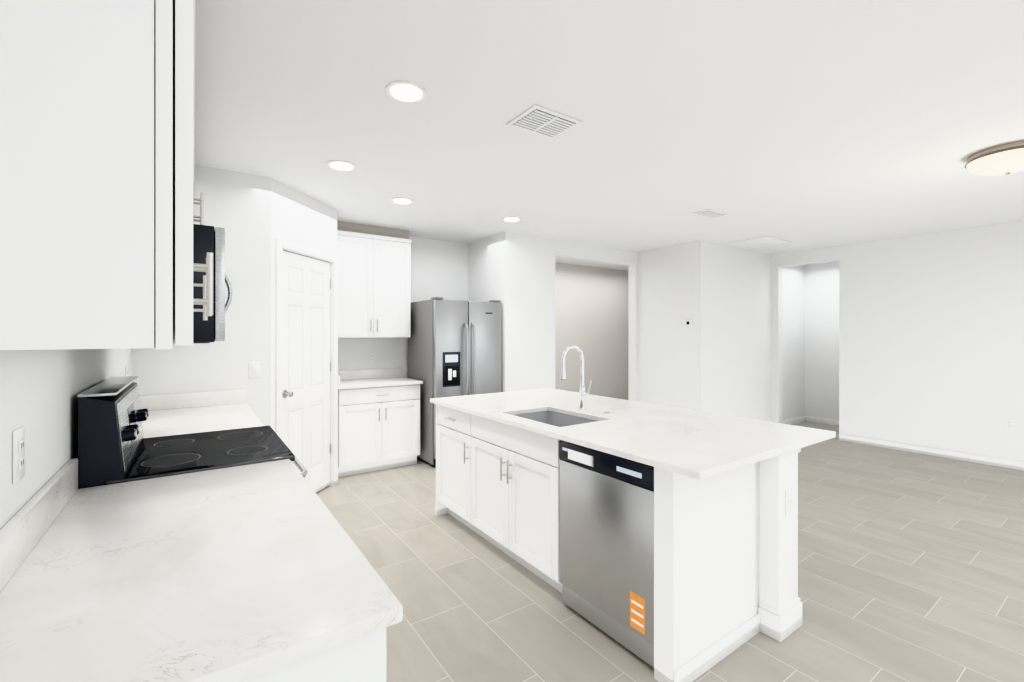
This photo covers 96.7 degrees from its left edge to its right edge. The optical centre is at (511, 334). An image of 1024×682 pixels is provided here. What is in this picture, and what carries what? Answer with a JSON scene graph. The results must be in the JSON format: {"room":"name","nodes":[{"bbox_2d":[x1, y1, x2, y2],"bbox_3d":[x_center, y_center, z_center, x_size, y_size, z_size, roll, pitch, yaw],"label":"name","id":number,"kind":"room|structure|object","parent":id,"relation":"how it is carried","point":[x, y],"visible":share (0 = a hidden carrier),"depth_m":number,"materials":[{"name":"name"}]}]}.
{"room":"kitchen","nodes":[
{"label":"kitchen","id":0,"kind":"room"},
{"bbox_2d":[0,348,131,529],"bbox_3d":[-1.883,0.120,2.009,0.120,2.600,4.950,0,0,-35],"label":"wall","id":1,"kind":"structure","parent":0,"point":[40,390],"depth_m":1.22,"materials":[{"name":"white paint"}]},
{"bbox_2d":[12,426,24,483],"bbox_3d":[-1.127,0.275,1.042,0.008,0.118,0.072,0,0,-35],"label":"outlet","id":2,"kind":"object","parent":1,"relation":"attached to","point":[18,454],"visible":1,"depth_m":1.03,"materials":[{"name":"white plastic"}]},
{"bbox_2d":[0,458,77,592],"bbox_3d":[-1.599,0.455,1.730,0.020,0.099,3.047,0,0,-35],"label":"backsplash","id":3,"kind":"structure","parent":1,"relation":"attached to","point":[22,534],"depth_m":1.08,"materials":[{"name":"white stone"}]},
{"bbox_2d":[0,0,203,349],"bbox_3d":[-0.857,-0.533,0.937,0.328,1.105,0.863,0,0,-35],"label":"upper cabinet","id":4,"kind":"object","parent":1,"relation":"attached to","point":[97,117],"depth_m":0.62,"materials":[{"name":"white wood"}]},
{"bbox_2d":[125,366,127,376],"bbox_3d":[-2.303,0.250,2.721,0.008,0.118,0.072,0,0,-35],"label":"outlet","id":5,"kind":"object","parent":1,"relation":"attached to","point":[126,370],"depth_m":2.69,"materials":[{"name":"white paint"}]},
{"bbox_2d":[193,224,231,342],"bbox_3d":[-1.450,-0.185,1.927,0.490,0.439,0.746,0,0,-35],"label":"over-the-range microwave","id":6,"kind":"object","parent":1,"relation":"attached to","point":[206,238],"visible":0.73,"depth_m":1.70,"materials":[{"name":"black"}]},
{"bbox_2d":[142,401,263,437],"bbox_3d":[-1.909,0.519,2.719,0.648,0.030,1.070,0,0,-35],"label":"countertop","id":7,"kind":"structure","parent":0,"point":[201,418],"depth_m":2.66,"materials":[{"name":"white stone"}]},
{"bbox_2d":[132,165,279,431],"bbox_3d":[-2.164,0.120,3.282,0.879,2.600,0.140,0,0,-35],"label":"wall","id":8,"kind":"structure","parent":0,"point":[243,209],"depth_m":3.32,"materials":[{"name":"white paint"}]},
{"bbox_2d":[139,389,246,408],"bbox_3d":[-2.202,0.455,3.155,0.628,0.099,0.020,0,0,-35],"label":"backsplash","id":9,"kind":"structure","parent":8,"relation":"attached to","point":[230,397],"depth_m":3.14,"materials":[{"name":"white stone"}]},
{"bbox_2d":[249,361,259,376],"bbox_3d":[-1.907,0.260,3.368,0.072,0.118,0.014,0,0,-35],"label":"light switch","id":10,"kind":"object","parent":8,"relation":"attached to","point":[254,368],"visible":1,"depth_m":3.37,"materials":[{"name":"white plastic"}]},
{"bbox_2d":[280,183,333,254],"bbox_3d":[-1.788,-0.938,3.911,0.100,0.485,0.749,0,0,10],"label":"wall","id":11,"kind":"structure","parent":0,"point":[306,221],"depth_m":3.85,"materials":[{"name":"white paint"}]},
{"bbox_2d":[282,250,330,492],"bbox_3d":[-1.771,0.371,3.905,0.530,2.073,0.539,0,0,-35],"label":"pantry door","id":12,"kind":"structure","parent":11,"relation":"in","point":[306,361],"depth_m":3.92,"materials":[{"name":"white paint"}]},
{"bbox_2d":[276,238,337,485],"bbox_3d":[-1.780,0.343,3.910,0.116,2.155,0.843,0,0,10],"label":"door frame","id":13,"kind":"structure","parent":11,"relation":"attached to","point":[287,246],"depth_m":4.25,"materials":[{"name":"white paint"}]},
{"bbox_2d":[334,209,336,255],"bbox_3d":[-1.898,0.120,4.566,0.112,2.600,0.741,0,0,-35],"label":"wall","id":14,"kind":"structure","parent":0,"point":[335,232],"depth_m":4.30,"materials":[{"name":"white paint"}]},
{"bbox_2d":[338,236,467,377],"bbox_3d":[-1.991,0.120,5.015,3.390,2.600,0.100,0,0,-35],"label":"wall","id":15,"kind":"structure","parent":0,"point":[439,268],"depth_m":5.57,"materials":[{"name":"white paint"}]},
{"bbox_2d":[369,353,374,362],"bbox_3d":[-1.604,0.270,5.219,0.072,0.118,0.008,0,0,-35],"label":"outlet","id":16,"kind":"object","parent":15,"relation":"attached to","point":[371,357],"visible":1,"depth_m":5.22,"materials":[{"name":"white plastic"}]},
{"bbox_2d":[337,221,411,337],"bbox_3d":[-1.574,-0.571,5.015,0.862,1.215,0.374,0,0,-35],"label":"upper cabinet","id":17,"kind":"object","parent":15,"relation":"attached to","point":[374,281],"visible":0.75,"depth_m":4.90,"materials":[{"name":"white wood"}]},
{"bbox_2d":[468,232,554,391],"bbox_3d":[-0.167,0.120,6.018,0.750,2.600,1.390,0,0,-35],"label":"wall","id":18,"kind":"structure","parent":0,"point":[514,273],"depth_m":5.44,"materials":[{"name":"white paint"}]},
{"bbox_2d":[555,262,627,399],"bbox_3d":[1.284,0.120,7.955,5.350,2.600,0.120,0,0,-35],"label":"wall","id":19,"kind":"structure","parent":0,"point":[591,313],"depth_m":7.98,"materials":[{"name":"white paint"}]},
{"bbox_2d":[555,239,634,265],"bbox_3d":[1.118,-1.085,6.145,1.500,0.190,0.125,0,0,-35],"label":"wall","id":20,"kind":"structure","parent":0,"point":[577,251],"depth_m":6.05,"materials":[{"name":"white paint"}]},
{"bbox_2d":[194,0,1023,270],"bbox_3d":[2.087,-1.230,3.854,8.740,0.100,11.920,0,0,-35],"label":"ceiling","id":21,"kind":"structure","parent":0,"point":[802,125],"depth_m":2.43,"materials":[{"name":"white paint"}]},
{"bbox_2d":[327,160,355,170],"bbox_3d":[-1.191,-1.176,3.183,0.195,0.007,0.195,0,0,-41],"label":"recessed light","id":22,"kind":"object","parent":21,"relation":"in","point":[339,165],"depth_m":3.17,"materials":[{"name":"white plastic"}]},
{"bbox_2d":[391,197,412,203],"bbox_3d":[-0.971,-1.176,4.020,0.195,0.007,0.195,0,0,-41],"label":"recessed light","id":23,"kind":"object","parent":21,"relation":"in","point":[398,200],"depth_m":4.00,"materials":[{"name":"white plastic"}]},
{"bbox_2d":[386,81,426,102],"bbox_3d":[-0.514,-1.176,2.216,0.195,0.007,0.195,0,0,-41],"label":"recessed light","id":24,"kind":"object","parent":21,"relation":"in","point":[405,91],"depth_m":2.21,"materials":[{"name":"white plastic"}]},
{"bbox_2d":[502,217,520,221],"bbox_3d":[-0.004,-1.176,4.661,0.195,0.007,0.195,0,0,16],"label":"recessed light","id":25,"kind":"object","parent":21,"relation":"in","point":[508,219],"depth_m":4.65,"materials":[{"name":"white plastic"}]},
{"bbox_2d":[506,104,581,138],"bbox_3d":[0.178,-1.171,2.535,0.330,0.016,0.270,0,0,-35],"label":"ceiling vent","id":26,"kind":"object","parent":21,"relation":"in","point":[538,120],"visible":1,"depth_m":2.51,"materials":[{"name":"white metal"}]},
{"bbox_2d":[693,209,727,217],"bbox_3d":[1.940,-1.171,4.447,0.320,0.016,0.170,0,0,-35],"label":"ceiling vent","id":27,"kind":"object","parent":21,"relation":"in","point":[709,213],"visible":1,"depth_m":4.41,"materials":[{"name":"white metal"}]},
{"bbox_2d":[729,236,791,248],"bbox_3d":[3.184,-1.174,5.843,0.620,0.012,0.500,0,0,-35],"label":"attic access panel","id":28,"kind":"object","parent":21,"relation":"in","point":[759,242],"visible":1,"depth_m":5.80,"materials":[{"name":"white"}]},
{"bbox_2d":[964,140,1023,175],"bbox_3d":[3.195,-1.106,2.933,0.400,0.148,0.400,0,0,-35],"label":"dome ceiling light","id":29,"kind":"object","parent":21,"relation":"attached to","point":[1005,159],"visible":1,"depth_m":2.88,"materials":[{"name":"white glass"}]},
{"bbox_2d":[316,421,1023,681],"bbox_3d":[2.087,1.470,3.854,8.740,0.100,11.920,0,0,-35],"label":"floor","id":30,"kind":"structure","parent":0,"point":[910,566],"depth_m":2.56,"materials":[{"name":"tile"}]},
{"bbox_2d":[77,376,307,488],"bbox_3d":[-1.341,0.801,2.003,0.724,1.207,0.746,0,0,-35],"label":"electric range","id":31,"kind":"object","parent":30,"relation":"on","point":[114,446],"visible":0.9,"depth_m":1.73,"materials":[{"name":"black metal"}]},
{"bbox_2d":[248,629,385,681],"bbox_3d":[-0.685,0.977,0.950,0.623,0.885,0.681,0,0,-35],"label":"base cabinet","id":32,"kind":"object","parent":30,"relation":"on","point":[361,661],"depth_m":0.81,"materials":[{"name":"white wood"}]},
{"bbox_2d":[0,459,402,681],"bbox_3d":[-0.819,0.519,1.162,0.648,0.030,1.222,0,0,-35],"label":"countertop","id":33,"kind":"structure","parent":32,"relation":"on","point":[243,573],"depth_m":0.91,"materials":[{"name":"white stone"}]},
{"bbox_2d":[338,368,422,476],"bbox_3d":[-1.499,0.912,4.904,0.880,1.015,0.641,0,0,-35],"label":"base cabinet","id":34,"kind":"object","parent":30,"relation":"on","point":[378,419],"visible":0.96,"depth_m":4.68,"materials":[{"name":"white wood"}]},
{"bbox_2d":[408,297,500,466],"bbox_3d":[-0.654,0.514,5.284,0.840,1.812,0.813,0,0,-35],"label":"refrigerator","id":35,"kind":"object","parent":30,"relation":"on","point":[454,347],"visible":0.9,"depth_m":4.97,"materials":[{"name":"grey metal"}]},
{"bbox_2d":[430,401,801,681],"bbox_3d":[0.395,0.978,2.885,0.912,0.885,2.264,0,0,-35],"label":"kitchen island","id":36,"kind":"object","parent":30,"relation":"on","point":[725,535],"depth_m":2.14,"materials":[{"name":"white wood"}]},
{"bbox_2d":[559,440,653,667],"bbox_3d":[0.660,0.976,2.299,0.602,0.848,0.596,0,0,-35],"label":"dishwasher","id":37,"kind":"object","parent":36,"relation":"in","point":[607,541],"visible":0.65,"depth_m":2.08,"materials":[{"name":"silver metal"}]},
{"bbox_2d":[430,389,835,480],"bbox_3d":[0.517,0.520,2.966,1.210,0.030,2.324,0,0,-35],"label":"island countertop","id":38,"kind":"structure","parent":36,"relation":"on","point":[705,445],"depth_m":2.39,"materials":[{"name":"white stone"}]},
{"bbox_2d":[514,409,601,424],"bbox_3d":[0.258,0.639,2.830,0.452,0.232,0.632,0,0,-35],"label":"sink","id":39,"kind":"object","parent":38,"relation":"in","point":[551,416],"depth_m":3.09,"materials":[{"name":"grey metal"}]},
{"bbox_2d":[560,345,593,408],"bbox_3d":[0.466,0.289,2.919,0.232,0.433,0.254,0,0,-35],"label":"faucet","id":40,"kind":"object","parent":38,"relation":"on","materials":[{"name":"silver metal"}]},
{"bbox_2d":[628,241,804,421],"bbox_3d":[3.286,0.120,7.059,3.100,2.600,1.115,0,0,-35],"label":"wall","id":41,"kind":"structure","parent":0,"point":[716,357],"depth_m":6.27,"materials":[{"name":"white paint"}]},
{"bbox_2d":[684,320,691,325],"bbox_3d":[2.278,-0.145,5.880,0.021,0.080,0.110,0,0,-35],"label":"thermostat","id":42,"kind":"object","parent":41,"relation":"attached to","point":[687,322],"visible":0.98,"depth_m":5.87,"materials":[{"name":"white plastic"}]},
{"bbox_2d":[772,254,781,422],"bbox_3d":[3.951,0.120,6.787,0.120,2.600,0.093,0,0,-35],"label":"door frame","id":43,"kind":"structure","parent":41,"relation":"attached to","point":[776,343],"depth_m":6.75,"materials":[{"name":"white paint"}]},
{"bbox_2d":[782,416,804,424],"bbox_3d":[4.374,1.375,7.133,0.968,0.090,0.012,0,0,-35],"label":"baseboard","id":44,"kind":"structure","parent":41,"relation":"attached to","point":[795,420],"depth_m":7.19,"materials":[{"name":"white paint"}]},
{"bbox_2d":[805,261,838,419],"bbox_3d":[4.665,0.120,7.686,0.120,2.600,4.440,0,0,-35],"label":"wall","id":45,"kind":"structure","parent":0,"point":[821,340],"depth_m":7.21,"materials":[{"name":"white paint"}]},
{"bbox_2d":[805,416,838,425],"bbox_3d":[5.303,1.375,6.660,0.012,0.090,1.828,0,0,-35],"label":"baseboard","id":46,"kind":"structure","parent":45,"relation":"attached to","point":[822,420],"depth_m":7.20,"materials":[{"name":"white paint"}]},
{"bbox_2d":[778,221,1023,461],"bbox_3d":[5.081,0.120,5.174,0.120,2.600,3.847,0,0,-35],"label":"wall","id":47,"kind":"structure","parent":0,"point":[931,340],"depth_m":5.29,"materials":[{"name":"white paint"}]},
{"bbox_2d":[839,434,1023,470],"bbox_3d":[5.249,1.375,4.820,0.012,0.090,3.075,0,0,-35],"label":"baseboard","id":48,"kind":"structure","parent":47,"relation":"attached to","point":[997,462],"depth_m":5.27,"materials":[{"name":"white paint"}]},
{"bbox_2d":[1004,418,1013,429],"bbox_3d":[5.257,0.950,4.810,0.008,0.118,0.072,0,0,-35],"label":"outlet","id":49,"kind":"object","parent":47,"relation":"attached to","point":[1008,423],"visible":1,"depth_m":4.81,"materials":[{"name":"white plastic"}]}
]}

